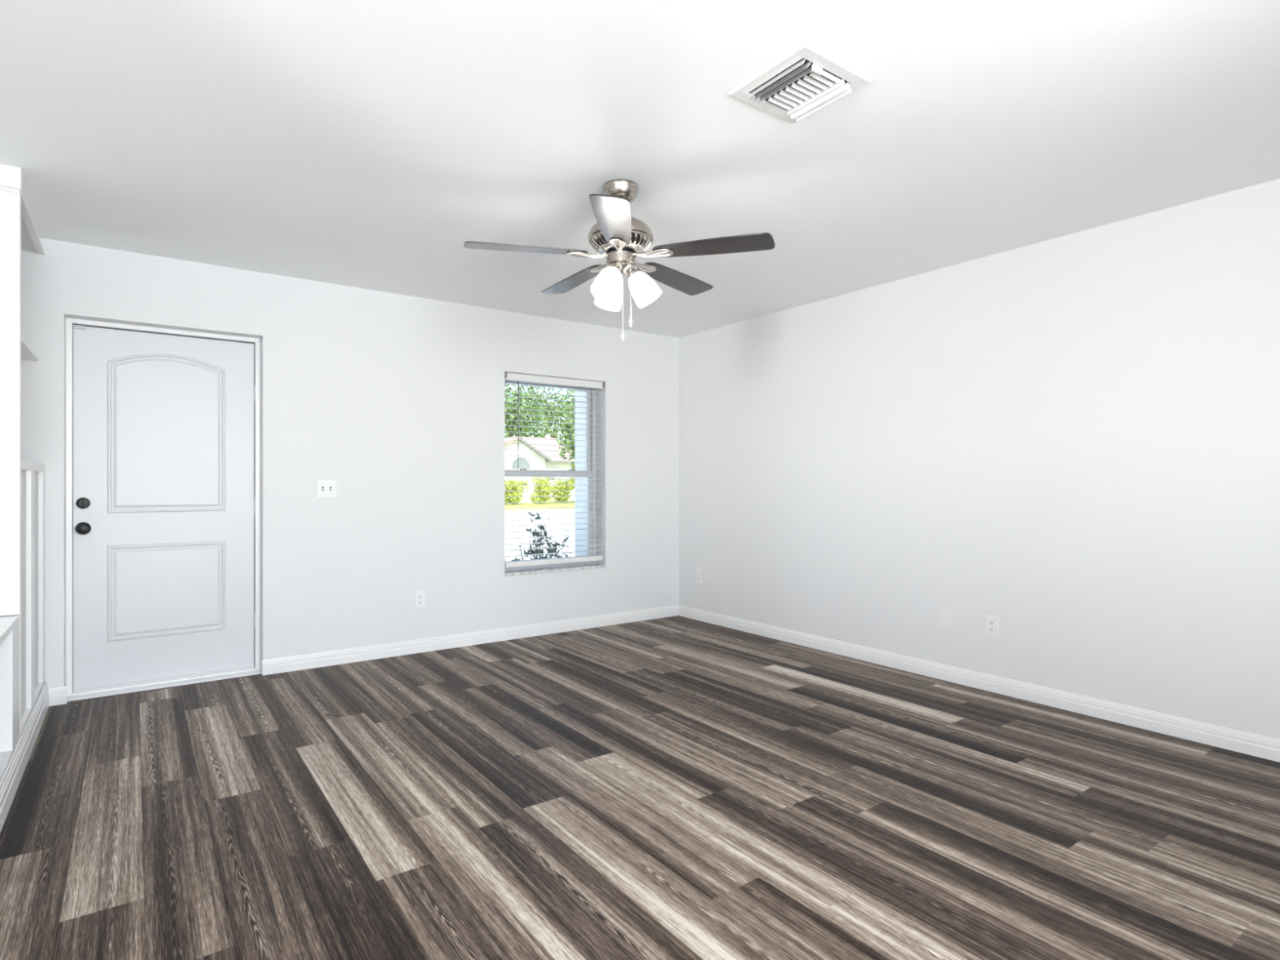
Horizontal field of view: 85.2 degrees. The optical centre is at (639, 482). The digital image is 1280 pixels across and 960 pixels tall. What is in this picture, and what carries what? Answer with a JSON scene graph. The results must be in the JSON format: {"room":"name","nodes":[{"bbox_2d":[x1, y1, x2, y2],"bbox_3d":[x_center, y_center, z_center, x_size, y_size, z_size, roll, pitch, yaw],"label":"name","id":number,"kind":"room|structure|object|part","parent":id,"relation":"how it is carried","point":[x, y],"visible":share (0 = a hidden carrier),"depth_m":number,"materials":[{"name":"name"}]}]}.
{"room":"empty living room","nodes":[
{"label":"empty living room","id":0,"kind":"room"},
{"bbox_2d":[21,237,678,688],"bbox_3d":[-1.706,-0.054,4.782,5.300,2.440,0.220,0,0,-36],"label":"wall","id":1,"kind":"structure","parent":0,"point":[396,399],"depth_m":4.63,"materials":[{"name":"white paint"}]},
{"bbox_2d":[48,685,66,706],"bbox_3d":[-3.062,1.121,3.652,0.086,0.090,0.016,0,0,-36],"label":"baseboard","id":2,"kind":"structure","parent":1,"relation":"attached to","point":[57,695],"depth_m":3.65,"materials":[{"name":"white paint"}]},
{"bbox_2d":[65,317,262,701],"bbox_3d":[-2.739,0.137,4.051,0.931,2.058,0.190,0,0,-36],"label":"door","id":3,"kind":"structure","parent":1,"relation":"in","point":[162,425],"depth_m":4.01,"materials":[{"name":"white paint"}]},
{"bbox_3d":[-3.037,0.251,3.793,0.068,0.068,0.067,0,0,-36],"label":"knob","id":4,"kind":"part","parent":3,"relation":"part of","materials":[{"name":"black metal"}]},
{"bbox_3d":[-2.737,0.620,4.045,0.570,0.537,0.011,0,0,-36],"label":"panel","id":5,"kind":"part","parent":3,"relation":"part of","materials":[{"name":"white paint"}]},
{"bbox_3d":[-2.737,-0.289,4.045,0.570,0.918,0.011,0,0,-36],"label":"arched panel","id":6,"kind":"part","parent":3,"relation":"part of","materials":[{"name":"white paint"}]},
{"bbox_2d":[316,479,336,497],"bbox_3d":[-1.993,0.037,4.428,0.114,0.117,0.016,0,0,-36],"label":"light switch","id":7,"kind":"object","parent":1,"relation":"attached to","point":[326,488],"visible":1,"depth_m":4.43,"materials":[{"name":"white plastic"}]},
{"bbox_2d":[414,591,425,608],"bbox_3d":[-1.512,0.804,4.783,0.072,0.118,0.008,0,0,-36],"label":"wall outlet","id":8,"kind":"object","parent":1,"relation":"attached to","point":[420,596],"visible":1,"depth_m":4.78,"materials":[{"name":"white plastic"}]},
{"bbox_2d":[262,604,678,675],"bbox_3d":[-0.971,1.121,5.170,3.255,0.090,0.016,0,0,-36],"label":"baseboard","id":9,"kind":"structure","parent":1,"relation":"attached to","point":[283,664],"depth_m":4.90,"materials":[{"name":"white paint"}]},
{"bbox_2d":[504,380,606,575],"bbox_3d":[-0.702,-0.068,5.503,0.891,1.516,0.234,0,0,-36],"label":"window","id":10,"kind":"structure","parent":1,"relation":"in","point":[590,461],"depth_m":5.70,"materials":[{"name":"grey plastic"}]},
{"bbox_3d":[-0.760,-0.425,5.582,0.831,0.742,0.027,0,0,-36],"label":"sash","id":11,"kind":"part","parent":10,"relation":"part of","materials":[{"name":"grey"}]},
{"bbox_3d":[-0.741,0.270,5.556,0.831,0.740,0.031,0,0,-36],"label":"sash","id":12,"kind":"part","parent":10,"relation":"part of","materials":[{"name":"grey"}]},
{"bbox_2d":[504,371,604,568],"bbox_3d":[-0.662,-0.096,5.448,0.875,1.459,0.070,0,0,-36],"label":"window blind","id":13,"kind":"object","parent":10,"relation":"attached to","point":[510,376],"visible":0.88,"depth_m":5.41,"materials":[{"name":"white plastic"}]},
{"bbox_3d":[-0.665,0.614,5.451,0.859,0.040,0.050,0,0,-36],"label":"rail","id":14,"kind":"part","parent":13,"relation":"part of","materials":[{"name":"white plastic"}]},
{"bbox_3d":[-0.682,0.681,5.474,0.889,0.018,0.164,0,0,-36],"label":"sill","id":15,"kind":"part","parent":10,"relation":"part of","materials":[{"name":"stone"}]},
{"bbox_2d":[504,508,574,561],"bbox_3d":[-9.985,1.486,54.385,100.000,0.040,89.780,0,0,-36],"label":"ground","id":16,"kind":"structure","parent":0,"point":[508,523],"depth_m":21.87,"materials":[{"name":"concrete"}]},
{"bbox_2d":[504,382,554,437],"bbox_3d":[-12.410,-4.530,66.789,7.499,12.049,8.861,0,0,8],"label":"shade tree","id":17,"kind":"object","parent":16,"relation":"on","point":[512,428],"visible":0.48,"depth_m":65.69,"materials":[{"name":"green plant"}]},
{"bbox_2d":[504,544,573,561],"bbox_3d":[-0.898,1.031,6.681,0.790,0.874,0.786,0,0,6],"label":"ground cover","id":18,"kind":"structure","parent":16,"relation":"on","point":[561,548],"depth_m":6.97,"materials":[{"name":"green plant"}]},
{"bbox_2d":[525,518,552,559],"bbox_3d":[-1.234,0.945,8.443,0.330,1.044,0.319,0,0,20],"label":"bush","id":19,"kind":"object","parent":16,"relation":"on","point":[527,530],"visible":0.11,"depth_m":8.41,"materials":[{"name":"green plant"}]},
{"bbox_2d":[511,511,568,560],"bbox_3d":[-1.034,0.879,7.252,0.574,1.176,0.503,0,0,1],"label":"bush","id":20,"kind":"object","parent":16,"relation":"on","point":[541,527],"visible":0.32,"depth_m":7.21,"materials":[{"name":"green plant"}]},
{"bbox_2d":[516,384,574,438],"bbox_3d":[-10.279,-6.349,87.240,10.998,15.697,7.135,0,0,2],"label":"shade tree","id":21,"kind":"object","parent":16,"relation":"on","point":[552,396],"visible":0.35,"depth_m":86.12,"materials":[{"name":"green plant"}]},
{"bbox_2d":[555,390,574,465],"bbox_3d":[-3.643,-2.685,45.799,4.792,8.342,5.867,0,0,-36],"label":"shade tree","id":22,"kind":"object","parent":16,"relation":"on","point":[569,443],"visible":0.17,"depth_m":45.52,"materials":[{"name":"green plant"}]},
{"bbox_2d":[574,389,587,555],"bbox_3d":[-0.297,0.006,7.823,0.890,2.920,0.320,0,0,-36],"label":"pier","id":23,"kind":"object","parent":16,"relation":"on","point":[579,456],"visible":0.02,"depth_m":7.58,"materials":[{"name":"paint"}]},
{"bbox_2d":[504,500,574,511],"bbox_3d":[-10.648,1.416,65.509,48.000,0.100,51.000,0,0,-36],"label":"lawn","id":24,"kind":"structure","parent":0,"point":[554,504],"depth_m":41.35,"materials":[{"name":"yellow plant"}]},
{"bbox_2d":[504,478,528,504],"bbox_3d":[-7.863,0.582,43.443,1.958,1.872,1.952,0,0,-36],"label":"shrub","id":25,"kind":"object","parent":24,"relation":"on","point":[507,500],"visible":0.85,"depth_m":43.05,"materials":[{"name":"green plant"}]},
{"bbox_2d":[504,435,574,502],"bbox_3d":[-8.207,-1.134,54.830,17.400,5.000,9.550,0,0,-36],"label":"house","id":26,"kind":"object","parent":24,"relation":"on","point":[546,464],"visible":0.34,"depth_m":49.94,"materials":[{"name":"grey"}]},
{"bbox_2d":[528,476,553,503],"bbox_3d":[-6.437,0.439,45.056,1.708,2.263,2.037,0,0,-16],"label":"shrub","id":27,"kind":"object","parent":24,"relation":"on","point":[543,482],"visible":0.89,"depth_m":44.69,"materials":[{"name":"green plant"}]},
{"bbox_2d":[551,476,574,502],"bbox_3d":[-5.072,0.505,46.470,2.115,2.063,1.609,0,0,26],"label":"shrub","id":28,"kind":"object","parent":24,"relation":"on","point":[561,488],"visible":0.95,"depth_m":46.21,"materials":[{"name":"green plant"}]},
{"bbox_2d":[0,615,1279,959],"bbox_3d":[-0.451,1.167,0.775,7.620,0.001,8.260,0,0,-36],"label":"floor","id":29,"kind":"structure","parent":0,"point":[677,787],"depth_m":2.40,"materials":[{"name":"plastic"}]},
{"bbox_2d":[0,164,44,782],"bbox_3d":[-2.344,-0.054,2.203,0.461,2.440,3.196,0,0,-36],"label":"bookcase","id":30,"kind":"object","parent":29,"relation":"on","point":[22,482],"visible":0.88,"depth_m":2.81,"materials":[{"name":"white paint"}]},
{"bbox_3d":[-2.708,-0.369,2.711,0.444,1.807,0.045,0,0,-36],"label":"upright panel","id":31,"kind":"part","parent":30,"relation":"part of","materials":[{"name":"white paint"}]},
{"bbox_3d":[-2.703,-1.222,2.708,0.449,0.101,0.066,0,0,-36],"label":"crown","id":32,"kind":"part","parent":30,"relation":"part of","materials":[{"name":"white paint"}]},
{"bbox_2d":[0,681,48,833],"bbox_3d":[-2.156,1.102,2.342,0.018,0.128,3.200,0,0,-36],"label":"baseboard","id":33,"kind":"structure","parent":30,"relation":"attached to","point":[11,778],"depth_m":2.77,"materials":[{"name":"white paint"}]},
{"bbox_3d":[-3.012,-0.641,3.105,0.416,0.021,0.951,0,0,-36],"label":"shelf","id":34,"kind":"part","parent":30,"relation":"part of","materials":[{"name":"white paint"}]},
{"bbox_3d":[-2.822,0.535,3.226,0.019,1.262,0.979,0,0,-36],"label":"panel frame","id":35,"kind":"part","parent":30,"relation":"part of","materials":[{"name":"white paint"}]},
{"bbox_3d":[-2.833,-1.230,3.235,0.027,0.088,0.951,0,0,-36],"label":"header moulding","id":36,"kind":"part","parent":30,"relation":"part of","materials":[{"name":"white paint"}]},
{"bbox_2d":[0,0,1279,337],"bbox_3d":[-0.319,-1.364,0.661,8.100,0.180,8.520,0,0,-36],"label":"ceiling","id":37,"kind":"structure","parent":0,"point":[360,144],"depth_m":2.50,"materials":[{"name":"white paint"}]},
{"bbox_2d":[463,178,774,340],"bbox_3d":[-0.103,-0.941,3.031,1.267,0.667,1.222,0,0,-36],"label":"ceiling fan","id":38,"kind":"object","parent":37,"relation":"hanging from","point":[620,237],"visible":1,"depth_m":2.92,"materials":[{"name":"silver metal"}]},
{"bbox_3d":[-0.469,-0.968,2.882,0.505,0.006,0.138,-1,9,-16],"label":"blade","id":39,"kind":"part","parent":38,"relation":"part of","materials":[{"name":"grey wood"}]},
{"bbox_3d":[-0.307,-0.968,3.326,0.138,0.006,0.505,-10,5,-34],"label":"blade","id":40,"kind":"part","parent":38,"relation":"part of","materials":[{"name":"brown wood"}]},
{"bbox_3d":[-0.133,-0.831,2.898,0.143,0.153,0.127,0,0,-36],"label":"lamp shade","id":41,"kind":"part","parent":38,"relation":"part of","materials":[{"name":"white glass"}]},
{"bbox_3d":[-0.128,-0.843,2.910,0.068,0.082,0.057,0,0,-36],"label":"bulb","id":42,"kind":"part","parent":38,"relation":"part of","materials":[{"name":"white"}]},
{"bbox_3d":[-0.133,-0.831,3.085,0.121,0.153,0.146,0,0,-36],"label":"lamp shade","id":43,"kind":"part","parent":38,"relation":"part of","materials":[{"name":"white glass"}]},
{"bbox_3d":[-0.097,-0.968,2.591,0.138,0.006,0.505,9,1,2],"label":"blade","id":44,"kind":"part","parent":38,"relation":"part of","materials":[{"name":"brown wood"}]},
{"bbox_2d":[590,232,651,253],"bbox_3d":[-0.083,-1.016,2.993,0.262,0.037,0.262,0,0,-36],"label":"vent grille","id":45,"kind":"object","parent":38,"relation":"attached to","point":[639,242],"depth_m":2.93,"materials":[{"name":"silver metal"}]},
{"bbox_3d":[-0.073,-0.773,2.963,0.003,0.272,0.003,0,0,-36],"label":"pull chain","id":46,"kind":"part","parent":38,"relation":"part of","materials":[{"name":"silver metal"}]},
{"bbox_3d":[-0.040,-0.824,2.947,0.003,0.256,0.003,0,0,-36],"label":"pull chain","id":47,"kind":"part","parent":38,"relation":"part of","materials":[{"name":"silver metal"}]},
{"bbox_3d":[0.026,-0.831,2.991,0.140,0.153,0.133,0,0,-36],"label":"lamp shade","id":48,"kind":"part","parent":38,"relation":"part of","materials":[{"name":"white glass"}]},
{"bbox_3d":[0.165,-0.968,3.310,0.138,0.006,0.505,-11,-8,37],"label":"blade","id":49,"kind":"part","parent":38,"relation":"part of","materials":[{"name":"grey wood"}]},
{"bbox_3d":[0.296,-0.968,2.855,0.505,0.006,0.138,1,-8,20],"label":"blade","id":50,"kind":"part","parent":38,"relation":"part of","materials":[{"name":"grey wood"}]},
{"bbox_2d":[728,43,871,123],"bbox_3d":[0.510,-1.260,2.239,0.315,0.027,0.323,0,0,-36],"label":"ceiling vent","id":51,"kind":"object","parent":37,"relation":"in","point":[806,80],"visible":1,"depth_m":2.21,"materials":[{"name":"white metal"}]},
{"bbox_3d":[0.540,-1.260,2.122,0.042,0.020,0.008,0,0,-36],"label":"damper lever","id":52,"kind":"part","parent":51,"relation":"part of","materials":[{"name":"white metal"}]},
{"bbox_2d":[678,178,1279,739],"bbox_3d":[2.831,-0.054,2.874,0.200,2.440,8.200,0,0,-36],"label":"wall","id":53,"kind":"structure","parent":0,"point":[1072,441],"depth_m":3.73,"materials":[{"name":"white paint"}]},
{"bbox_2d":[696,568,702,583],"bbox_3d":[0.499,0.795,5.908,0.008,0.118,0.072,0,0,-36],"label":"wall outlet","id":54,"kind":"object","parent":53,"relation":"attached to","point":[699,572],"visible":1,"depth_m":5.90,"materials":[{"name":"white plastic"}]},
{"bbox_2d":[940,608,953,629],"bbox_3d":[1.810,0.803,4.105,0.007,0.108,0.078,0,0,-36],"label":"blank wall plate","id":55,"kind":"object","parent":53,"relation":"attached to","point":[946,615],"visible":1,"depth_m":4.10,"materials":[{"name":"white plastic"}]},
{"bbox_2d":[678,604,1279,762],"bbox_3d":[1.892,1.121,3.984,0.016,0.090,5.300,0,0,-36],"label":"baseboard","id":56,"kind":"structure","parent":53,"relation":"attached to","point":[1250,744],"depth_m":3.71,"materials":[{"name":"white paint"}]},
{"bbox_2d":[986,614,999,637],"bbox_3d":[1.967,0.802,3.888,0.008,0.118,0.072,0,0,-36],"label":"wall outlet","id":57,"kind":"object","parent":53,"relation":"attached to","point":[992,622],"visible":1,"depth_m":3.88,"materials":[{"name":"white plastic"}]},
{"bbox_2d":[988,626,995,632],"bbox_3d":[1.965,0.822,3.886,0.002,0.029,0.034,0,0,-36],"label":"receptacle","id":58,"kind":"object","parent":57,"relation":"attached to","point":[991,629],"depth_m":3.89,"materials":[{"name":"white plastic"}]},
{"bbox_2d":[988,620,995,625],"bbox_3d":[1.965,0.783,3.886,0.002,0.029,0.034,0,0,-36],"label":"receptacle","id":59,"kind":"object","parent":57,"relation":"attached to","point":[990,622],"depth_m":3.89,"materials":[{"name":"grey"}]}
]}

